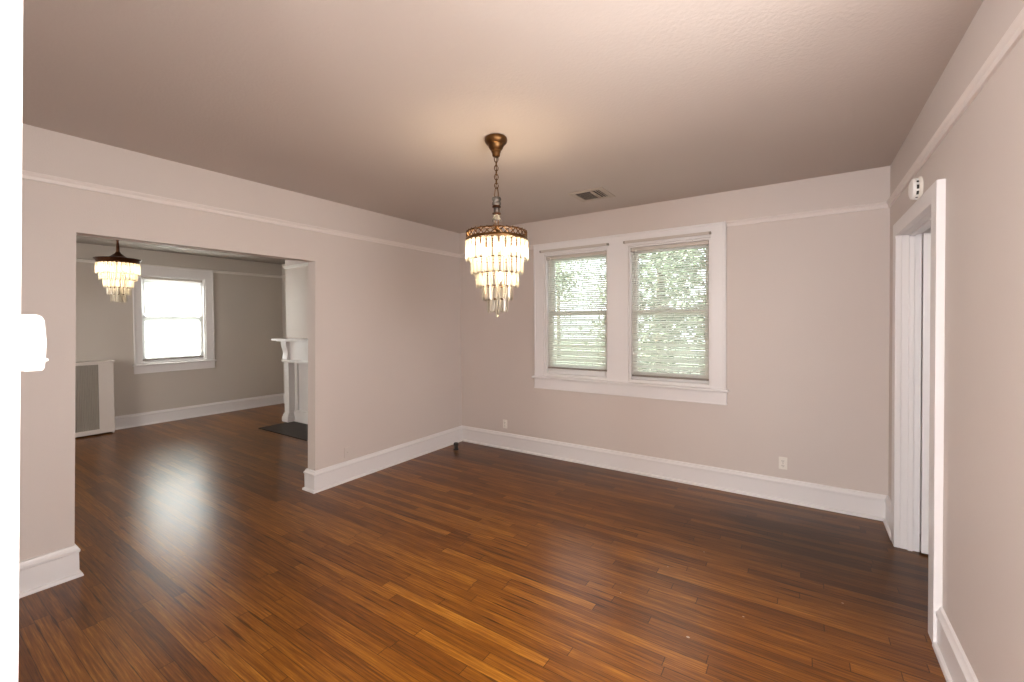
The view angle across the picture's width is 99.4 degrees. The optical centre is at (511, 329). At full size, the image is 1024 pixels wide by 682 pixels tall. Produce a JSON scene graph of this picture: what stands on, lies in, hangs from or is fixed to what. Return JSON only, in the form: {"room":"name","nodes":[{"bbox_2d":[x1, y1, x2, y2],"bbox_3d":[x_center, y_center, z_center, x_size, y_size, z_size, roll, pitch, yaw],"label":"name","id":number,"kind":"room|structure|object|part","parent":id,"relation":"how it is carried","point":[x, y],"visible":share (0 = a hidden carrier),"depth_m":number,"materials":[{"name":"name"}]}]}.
{"room":"empty dining room","nodes":[
{"label":"empty dining room","id":0,"kind":"room"},
{"bbox_2d":[76,243,283,415],"bbox_3d":[-5.991,0.138,5.799,0.160,2.600,5.800,0,1,34],"label":"wall","id":1,"kind":"structure","parent":0,"point":[247,309],"depth_m":7.08,"materials":[{"name":"paint"}]},
{"bbox_2d":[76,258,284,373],"bbox_3d":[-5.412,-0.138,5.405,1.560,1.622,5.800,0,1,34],"label":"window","id":2,"kind":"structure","parent":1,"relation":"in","point":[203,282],"depth_m":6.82,"materials":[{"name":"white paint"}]},
{"bbox_3d":[-5.353,-0.479,6.820,0.032,0.621,0.801,0,1,34],"label":"sash","id":3,"kind":"part","parent":2,"relation":"part of","materials":[{"name":"white paint"}]},
{"bbox_2d":[141,277,203,360],"bbox_3d":[-5.290,-0.163,6.784,0.048,1.251,0.835,0,1,34],"label":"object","id":4,"kind":"structure","parent":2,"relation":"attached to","point":[172,313],"depth_m":6.77,"materials":[{"name":"beige metal"}]},
{"bbox_3d":[-5.290,0.454,6.797,0.026,0.017,0.821,0,1,34],"label":"rail","id":5,"kind":"part","parent":4,"relation":"part of","materials":[{"name":"beige plastic"}]},
{"bbox_3d":[-5.317,0.137,6.808,0.032,0.691,0.801,0,1,34],"label":"sash","id":6,"kind":"part","parent":2,"relation":"part of","materials":[{"name":"white paint"}]},
{"bbox_2d":[115,393,284,429],"bbox_3d":[-4.407,1.317,6.767,1.400,0.187,2.470,0,1,34],"label":"baseboard","id":7,"kind":"structure","parent":1,"relation":"attached to","point":[160,416],"depth_m":6.96,"materials":[{"name":"white paint"}]},
{"bbox_2d":[19,123,461,561],"bbox_3d":[-2.194,0.149,3.253,0.115,2.600,5.800,0,1,34],"label":"wall","id":8,"kind":"structure","parent":0,"point":[384,320],"depth_m":3.57,"materials":[{"name":"paint"}]},
{"bbox_2d":[19,544,83,598],"bbox_3d":[-3.208,1.387,1.745,0.183,0.187,2.123,0,1,34],"label":"baseboard","id":9,"kind":"structure","parent":8,"relation":"attached to","point":[42,572],"depth_m":2.47,"materials":[{"name":"white paint"}]},
{"bbox_2d":[22,170,459,257],"bbox_3d":[-1.770,-0.881,3.754,0.025,0.046,4.060,0,1,34],"label":"rail","id":10,"kind":"object","parent":8,"relation":"attached to","point":[29,175],"visible":1,"depth_m":3.08,"materials":[{"name":"paint"}]},
{"bbox_2d":[302,425,461,493],"bbox_3d":[-1.187,1.324,4.758,0.183,0.187,2.219,0,1,34],"label":"baseboard","id":11,"kind":"structure","parent":8,"relation":"attached to","point":[325,478],"depth_m":4.35,"materials":[{"name":"white paint"}]},
{"bbox_2d":[282,264,285,392],"bbox_3d":[-2.501,0.092,7.022,4.595,2.600,0.120,0,1,34],"label":"wall","id":12,"kind":"structure","parent":0,"point":[283,269],"depth_m":8.12,"materials":[{"name":"paint"}]},
{"bbox_2d":[285,260,307,338],"bbox_3d":[-2.428,0.100,6.480,2.200,2.600,0.700,0,1,34],"label":"wall","id":13,"kind":"structure","parent":0,"point":[296,279],"depth_m":6.62,"materials":[{"name":"paint"}]},
{"bbox_2d":[283,263,307,268],"bbox_3d":[-2.444,-0.966,6.453,2.250,0.046,0.725,0,1,34],"label":"rail","id":14,"kind":"object","parent":13,"relation":"attached to","point":[301,264],"visible":0.14,"depth_m":6.58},
{"bbox_2d":[18,403,945,681],"bbox_3d":[-2.186,1.524,2.313,10.450,0.120,7.800,0,1,34],"label":"floor","id":15,"kind":"structure","parent":0,"point":[205,556],"depth_m":2.53,"materials":[{"name":"brown wood"}]},
{"bbox_2d":[75,360,114,437],"bbox_3d":[-5.871,0.941,5.627,0.236,0.998,1.070,0,1,34],"label":"radiator cover","id":16,"kind":"object","parent":15,"relation":"on","point":[94,380],"visible":0.46,"depth_m":5.84,"materials":[{"name":"beige paint"}]},
{"bbox_2d":[75,365,99,432],"bbox_3d":[-5.795,0.923,5.576,0.010,0.875,0.730,0,1,34],"label":"grille","id":17,"kind":"object","parent":16,"relation":"attached to","point":[87,377],"depth_m":5.78,"materials":[{"name":"metal"}]},
{"bbox_2d":[258,421,307,440],"bbox_3d":[-2.776,1.405,5.967,1.600,0.012,0.585,0,1,34],"label":"hearth","id":18,"kind":"object","parent":15,"relation":"on","point":[293,429],"visible":0.29,"depth_m":6.06,"materials":[{"name":"tile"}]},
{"bbox_2d":[271,338,307,423],"bbox_3d":[-2.695,0.770,6.085,2.040,1.252,0.275,0,1,34],"label":"fireplace mantel","id":19,"kind":"object","parent":18,"relation":"on","point":[295,350],"visible":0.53,"depth_m":6.51,"materials":[{"name":"white paint"}]},
{"bbox_2d":[271,338,307,341],"bbox_3d":[-2.700,0.164,6.076,2.040,0.040,0.275,0,1,34],"label":"shelf","id":20,"kind":"object","parent":19,"relation":"attached to","point":[279,339],"depth_m":6.30,"materials":[{"name":"white paint"}]},
{"bbox_3d":[-2.670,0.481,6.121,1.850,0.042,0.178,0,1,34],"label":"bed moulding","id":21,"kind":"part","parent":19,"relation":"part of","materials":[{"name":"white paint"}]},
{"bbox_3d":[-2.634,0.948,6.178,1.550,0.893,0.060,0,1,34],"label":"panel","id":22,"kind":"part","parent":19,"relation":"part of","materials":[{"name":"white paint"}]},
{"bbox_3d":[-2.649,1.310,6.156,1.550,0.170,0.055,0,1,34],"label":"board","id":23,"kind":"part","parent":19,"relation":"part of","materials":[{"name":"white paint"}]},
{"bbox_2d":[454,442,458,449],"bbox_3d":[-0.654,1.367,5.082,0.060,0.083,0.060,0,1,34],"label":"pipe stub","id":24,"kind":"object","parent":15,"relation":"on","point":[455,443],"visible":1,"depth_m":5.06,"materials":[{"name":"black metal"}]},
{"bbox_2d":[22,0,983,263],"bbox_3d":[-2.208,-1.196,2.270,10.450,0.120,7.800,0,1,34],"label":"ceiling","id":25,"kind":"structure","parent":0,"point":[386,107],"depth_m":2.10,"materials":[{"name":"paint"}]},
{"bbox_2d":[92,240,141,302],"bbox_3d":[-4.066,-0.716,4.483,0.380,0.880,0.380,0,1,34],"label":"chandelier","id":26,"kind":"object","parent":25,"relation":"hanging from","point":[118,273],"visible":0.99,"depth_m":4.41,"materials":[{"name":"glass"}]},
{"bbox_3d":[-4.066,-0.740,4.483,0.380,0.123,0.380,0,1,34],"label":"crown","id":27,"kind":"part","parent":26,"relation":"part of","materials":[{"name":"brown metal"}]},
{"bbox_3d":[-4.068,-0.933,4.479,0.036,0.305,0.036,0,1,34],"label":"stem","id":28,"kind":"part","parent":26,"relation":"part of","materials":[{"name":"brown metal"}]},
{"bbox_2d":[465,133,527,316],"bbox_3d":[-0.092,-0.615,2.633,0.381,1.085,0.381,0,1,34],"label":"chandelier","id":29,"kind":"object","parent":25,"relation":"hanging from","point":[491,256],"visible":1,"depth_m":2.54,"materials":[{"name":"glass"}]},
{"bbox_2d":[568,187,615,201],"bbox_3d":[0.703,-1.175,3.823,0.316,0.016,0.320,0,1,34],"label":"ceiling vent","id":30,"kind":"object","parent":25,"relation":"in","point":[599,193],"visible":1,"depth_m":3.81,"materials":[{"name":"metal"}]},
{"bbox_2d":[460,166,889,494],"bbox_3d":[1.158,0.105,4.351,4.229,2.600,0.160,0,1,34],"label":"wall","id":31,"kind":"structure","parent":0,"point":[808,298],"depth_m":3.62,"materials":[{"name":"paint"}]},
{"bbox_2d":[503,420,506,427],"bbox_3d":[-0.082,1.115,5.103,0.060,0.100,0.010,0,1,34],"label":"wall outlet","id":32,"kind":"object","parent":31,"relation":"attached to","point":[504,421],"visible":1,"depth_m":5.10,"materials":[{"name":"beige plastic"}]},
{"bbox_2d":[539,243,608,380],"bbox_3d":[0.690,-0.170,4.629,0.788,1.379,0.212,0,1,34],"label":"window","id":33,"kind":"structure","parent":31,"relation":"in","point":[552,372],"depth_m":4.67,"materials":[{"name":"white paint"}]},
{"bbox_3d":[0.634,-0.846,4.543,0.788,0.024,0.032,0,1,34],"label":"blind valance rail","id":34,"kind":"part","parent":33,"relation":"part of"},
{"bbox_3d":[0.716,0.150,4.652,0.694,0.677,0.032,0,1,34],"label":"sash","id":35,"kind":"part","parent":33,"relation":"part of","materials":[{"name":"white paint"}]},
{"bbox_3d":[0.732,-0.473,4.673,0.694,0.648,0.032,0,1,34],"label":"sash","id":36,"kind":"part","parent":33,"relation":"part of","materials":[{"name":"clear glass"}]},
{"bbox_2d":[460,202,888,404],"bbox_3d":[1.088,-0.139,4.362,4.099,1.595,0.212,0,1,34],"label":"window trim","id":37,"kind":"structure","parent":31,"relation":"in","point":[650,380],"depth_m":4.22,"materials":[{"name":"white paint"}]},
{"bbox_2d":[546,251,606,371],"bbox_3d":[0.679,-0.181,4.595,0.696,1.222,0.048,0,1,34],"label":"window blind","id":38,"kind":"object","parent":37,"relation":"attached to","point":[566,341],"visible":0.98,"depth_m":4.59,"materials":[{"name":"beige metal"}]},
{"bbox_3d":[0.687,0.421,4.609,0.682,0.017,0.026,0,1,34],"label":"rail","id":39,"kind":"part","parent":38,"relation":"part of","materials":[{"name":"beige plastic"}]},
{"bbox_3d":[1.415,-0.844,4.020,0.788,0.024,0.032,0,1,34],"label":"blind valance rail","id":40,"kind":"part","parent":37,"relation":"part of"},
{"bbox_2d":[631,240,708,380],"bbox_3d":[1.465,-0.164,4.068,0.709,1.252,0.048,0,1,34],"label":"window blind","id":41,"kind":"object","parent":37,"relation":"attached to","point":[638,326],"visible":1,"depth_m":4.06,"materials":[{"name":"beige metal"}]},
{"bbox_3d":[1.252,-0.157,4.203,0.002,1.205,0.002,-1,1,-20],"label":"ladder cord","id":42,"kind":"part","parent":41,"relation":"part of","materials":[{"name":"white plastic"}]},
{"bbox_3d":[1.473,0.454,4.082,0.695,0.017,0.026,0,1,34],"label":"rail","id":43,"kind":"part","parent":41,"relation":"part of","materials":[{"name":"beige plastic"}]},
{"bbox_3d":[1.518,-0.470,4.146,0.707,0.648,0.032,0,1,34],"label":"sash","id":44,"kind":"part","parent":37,"relation":"part of","materials":[{"name":"white paint"}]},
{"bbox_3d":[1.502,0.153,4.124,0.707,0.677,0.032,0,1,34],"label":"sash","id":45,"kind":"part","parent":37,"relation":"part of","materials":[{"name":"white paint"}]},
{"bbox_2d":[462,426,887,520],"bbox_3d":[1.060,1.313,4.326,4.099,0.187,0.034,0,1,34],"label":"baseboard","id":46,"kind":"structure","parent":31,"relation":"attached to","point":[869,505],"depth_m":3.90,"materials":[{"name":"white paint"}]},
{"bbox_2d":[779,457,786,469],"bbox_3d":[2.220,1.099,3.558,0.060,0.100,0.010,0,1,34],"label":"wall outlet","id":47,"kind":"object","parent":31,"relation":"attached to","point":[782,460],"visible":1,"depth_m":3.56,"materials":[{"name":"beige plastic"}]},
{"bbox_2d":[920,227,930,502],"bbox_3d":[3.400,0.114,2.667,1.371,2.600,0.140,0,1,34],"label":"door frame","id":48,"kind":"structure","parent":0,"point":[929,229],"depth_m":2.98,"materials":[{"name":"white paint"}]},
{"bbox_2d":[888,0,1023,681],"bbox_3d":[0.797,0.174,0.164,0.095,2.600,7.200,0,1,34],"label":"wall","id":49,"kind":"structure","parent":0,"point":[980,159],"depth_m":1.54,"materials":[{"name":"paint"}]},
{"bbox_2d":[883,496,890,539],"bbox_3d":[2.656,1.321,3.057,0.034,0.187,0.365,0,1,34],"label":"baseboard","id":50,"kind":"structure","parent":49,"relation":"attached to","point":[887,520],"depth_m":3.08,"materials":[{"name":"white paint"}]},
{"bbox_2d":[908,176,923,199],"bbox_3d":[2.179,-0.757,2.348,0.047,0.124,0.124,0,1,34],"label":"smoke detector","id":51,"kind":"object","parent":49,"relation":"attached to","point":[915,189],"visible":0.97,"depth_m":2.31,"materials":[{"name":"beige plastic"}]},
{"bbox_3d":[2.192,-0.757,2.339,0.014,0.124,0.124,0,1,34],"label":"plate","id":52,"kind":"part","parent":51,"relation":"part of","materials":[{"name":"beige plastic"}]},
{"bbox_2d":[891,179,945,642],"bbox_3d":[2.606,0.376,2.167,0.931,2.105,1.135,0,1,34],"label":"door frame","id":53,"kind":"structure","parent":49,"relation":"in","point":[918,259],"depth_m":2.72,"materials":[{"name":"white paint"}]},
{"bbox_2d":[886,7,1023,207],"bbox_3d":[0.739,-0.845,0.181,0.025,0.046,7.200,0,1,34],"label":"rail","id":54,"kind":"object","parent":49,"relation":"attached to","point":[1015,32],"visible":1,"depth_m":1.60,"materials":[{"name":"paint"}]},
{"bbox_2d":[932,607,978,681],"bbox_3d":[0.335,1.394,-0.404,0.034,0.187,5.700,0,1,34],"label":"baseboard","id":55,"kind":"structure","parent":49,"relation":"attached to","point":[953,661],"depth_m":1.79,"materials":[{"name":"white paint"}]},
{"bbox_3d":[-1.881,0.177,1.321,2.556,2.600,0.140,0,1,34],"label":"wall","id":56,"kind":"structure","parent":0,"visible":0},
{"bbox_2d":[0,0,22,681],"bbox_3d":[-0.843,0.179,0.651,0.125,2.600,0.182,0,1,34],"label":"door","id":57,"kind":"structure","parent":56,"relation":"in","point":[11,11],"depth_m":0.66,"materials":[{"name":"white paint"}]},
{"bbox_2d":[20,314,48,371],"bbox_3d":[-0.810,0.022,0.725,0.094,0.092,0.034,0,1,34],"label":"thermostat","id":58,"kind":"object","parent":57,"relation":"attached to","point":[33,331],"visible":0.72,"depth_m":0.70,"materials":[{"name":"white plastic"}]},
{"bbox_3d":[-0.817,0.022,0.714,0.092,0.090,0.008,0,1,34],"label":"plate","id":59,"kind":"part","parent":58,"relation":"part of","materials":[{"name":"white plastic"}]},
{"label":"outside","id":60,"kind":"structure","parent":0,"visible":0},
{"bbox_2d":[555,342,704,373],"bbox_3d":[4.942,1.926,13.798,60.000,0.100,60.000,0,1,34],"label":"lawn","id":61,"kind":"structure","parent":60,"point":[583,342],"depth_m":27.27,"materials":[{"name":"green plant"}]},
{"bbox_2d":[554,259,604,357],"bbox_3d":[3.294,-3.790,25.861,6.911,13.566,12.162,-1,1,-11],"label":"tree","id":62,"kind":"object","parent":61,"relation":"on","point":[603,259],"visible":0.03,"depth_m":25.92,"materials":[{"name":"green plant"}]},
{"bbox_2d":[556,252,705,365],"bbox_3d":[3.822,-1.973,16.579,9.470,10.107,8.040,0,1,34],"label":"tree","id":63,"kind":"object","parent":61,"relation":"on","point":[666,252],"visible":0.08,"depth_m":17.36,"materials":[{"name":"green plant"}]},
{"bbox_2d":[556,248,705,373],"bbox_3d":[2.224,-0.320,7.654,3.590,4.628,3.245,0,1,7],"label":"tree","id":64,"kind":"object","parent":61,"relation":"on","point":[704,248],"visible":0.09,"depth_m":7.18,"materials":[{"name":"green plant"}]}
]}

